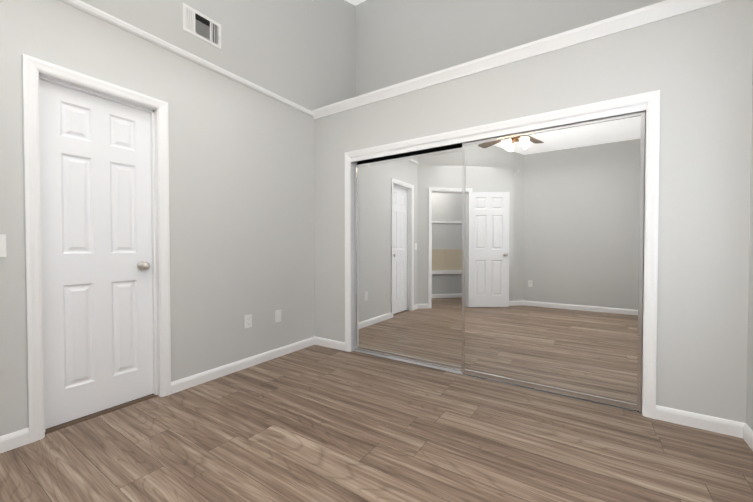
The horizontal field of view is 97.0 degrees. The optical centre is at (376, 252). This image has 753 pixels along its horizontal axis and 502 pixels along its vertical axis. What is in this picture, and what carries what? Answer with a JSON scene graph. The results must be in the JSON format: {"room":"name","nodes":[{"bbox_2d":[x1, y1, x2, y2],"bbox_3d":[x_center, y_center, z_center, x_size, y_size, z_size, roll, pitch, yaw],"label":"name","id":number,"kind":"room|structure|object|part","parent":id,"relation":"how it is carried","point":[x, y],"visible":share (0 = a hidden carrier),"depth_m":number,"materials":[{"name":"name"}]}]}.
{"room":"empty bedroom","nodes":[
{"label":"empty bedroom","id":0,"kind":"room"},
{"bbox_2d":[0,0,355,435],"bbox_3d":[-1.110,-1.193,3.042,0.115,4.400,3.296,1,1,33],"label":"wall","id":1,"kind":"structure","parent":0,"point":[241,204],"depth_m":2.68,"materials":[{"name":"paint"}]},
{"bbox_2d":[0,234,6,256],"bbox_3d":[-1.931,-0.035,1.693,0.020,0.115,0.070,1,1,33],"label":"light switch","id":2,"kind":"object","parent":1,"relation":"attached to","point":[3,251],"visible":1,"depth_m":1.72,"materials":[{"name":"white plastic"}]},
{"bbox_2d":[39,79,152,428],"bbox_3d":[-1.764,0.011,2.137,0.181,2.000,0.584,1,1,33],"label":"door","id":3,"kind":"structure","parent":1,"relation":"in","point":[96,241],"depth_m":2.09,"materials":[{"name":"painted wood"},{"name":"satin nickel"}]},
{"bbox_3d":[-1.642,0.093,2.324,0.181,0.062,0.062,1,1,33],"label":"knob","id":4,"kind":"part","parent":3,"relation":"part of","materials":[{"name":"silver metal"}]},
{"bbox_2d":[22,54,170,443],"bbox_3d":[-1.726,-0.016,2.111,0.132,2.079,0.716,1,1,33],"label":"door frame","id":5,"kind":"structure","parent":1,"relation":"attached to","point":[34,70],"depth_m":1.90,"materials":[{"name":"white wood"}]},
{"bbox_2d":[60,0,313,116],"bbox_3d":[-1.312,-1.467,2.607,0.020,0.048,2.356,1,1,33],"label":"trim","id":6,"kind":"structure","parent":1,"relation":"attached to","point":[100,14],"depth_m":2.39,"materials":[{"name":"white wood"}]},
{"bbox_2d":[182,2,220,48],"bbox_3d":[-1.337,-1.740,2.570,0.014,0.196,0.300,1,1,33],"label":"air vent","id":7,"kind":"object","parent":1,"relation":"in","point":[196,23],"visible":1,"depth_m":2.56,"materials":[{"name":"white metal"}]},
{"bbox_2d":[245,314,251,327],"bbox_3d":[-1.127,0.605,2.933,0.008,0.115,0.070,1,1,33],"label":"electrical outlet","id":8,"kind":"object","parent":1,"relation":"attached to","point":[248,321],"visible":1,"depth_m":2.93,"materials":[{"name":"white plastic"}]},
{"bbox_2d":[275,309,280,321],"bbox_3d":[-0.946,0.610,3.209,0.007,0.115,0.070,1,1,33],"label":"electrical outlet plate","id":9,"kind":"object","parent":1,"relation":"attached to","point":[277,315],"visible":1,"depth_m":3.20,"materials":[{"name":"white plastic"}]},
{"bbox_2d":[0,336,752,452],"bbox_3d":[-1.120,0.999,1.061,4.422,0.083,4.796,1,1,33],"label":"baseboard","id":10,"kind":"structure","parent":1,"relation":"attached to","point":[20,438],"depth_m":2.02,"materials":[{"name":"white wood"}]},
{"bbox_2d":[345,0,365,5],"bbox_3d":[-1.143,-2.497,2.102,6.070,1.660,4.865,1,1,33],"label":"ceiling","id":11,"kind":"structure","parent":0,"point":[355,2],"depth_m":4.09,"materials":[{"name":"paint"}]},
{"bbox_2d":[0,345,752,501],"bbox_3d":[-1.820,1.090,1.120,6.055,0.100,7.350,1,1,33],"label":"floor","id":12,"kind":"structure","parent":0,"point":[315,423],"depth_m":1.75,"materials":[{"name":"brown wood"}]},
{"bbox_2d":[45,394,157,433],"bbox_3d":[-1.741,1.018,2.139,0.068,0.009,0.590,1,1,33],"label":"threshold","id":13,"kind":"object","parent":12,"relation":"on","point":[85,418],"visible":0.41,"depth_m":2.09,"materials":[{"name":"brown"}]},
{"bbox_2d":[355,0,664,95],"bbox_3d":[1.185,-1.198,3.383,3.570,4.400,0.200,1,1,33],"label":"wall","id":14,"kind":"structure","parent":0,"point":[398,41],"depth_m":3.53,"materials":[{"name":"paint"}]},
{"bbox_2d":[314,0,752,422],"bbox_3d":[0.891,-0.254,3.030,3.255,2.524,0.740,1,1,33],"label":"wall","id":15,"kind":"structure","parent":0,"point":[695,67],"depth_m":2.00,"materials":[{"name":"paint"}]},
{"bbox_2d":[354,147,461,370],"bbox_3d":[0.270,0.055,3.084,1.170,1.866,0.022,1,1,33],"label":"mirror door","id":16,"kind":"structure","parent":15,"relation":"in","point":[408,258],"depth_m":3.05,"materials":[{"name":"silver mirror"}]},
{"bbox_2d":[352,143,641,413],"bbox_3d":[0.735,0.040,2.759,2.311,1.945,0.083,1,1,33],"label":"door track","id":17,"kind":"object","parent":15,"relation":"attached to","point":[440,368],"depth_m":2.72,"materials":[{"name":"silver metal"}]},
{"bbox_2d":[345,90,659,418],"bbox_3d":[0.732,0.008,2.754,2.437,2.008,0.132,1,1,33],"label":"trim","id":18,"kind":"structure","parent":15,"relation":"attached to","point":[648,103],"depth_m":2.17,"materials":[{"name":"white wood"}]},
{"bbox_2d":[312,0,727,118],"bbox_3d":[0.660,-1.466,2.700,3.210,0.090,0.032,1,1,33],"label":"crown molding","id":19,"kind":"structure","parent":15,"relation":"attached to","point":[665,9],"depth_m":2.39,"materials":[{"name":"white wood"}]},
{"bbox_2d":[461,111,644,410],"bbox_3d":[1.197,0.052,2.429,1.170,1.893,0.022,1,1,33],"label":"mirror door","id":20,"kind":"structure","parent":15,"relation":"in","point":[552,252],"depth_m":2.36,"materials":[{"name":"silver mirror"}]},
{"bbox_2d":[746,71,752,430],"bbox_3d":[1.308,-1.150,0.509,0.200,4.400,4.865,1,1,33],"label":"wall","id":21,"kind":"structure","parent":0,"point":[749,407],"depth_m":1.81,"materials":[{"name":"paint"}]}
]}

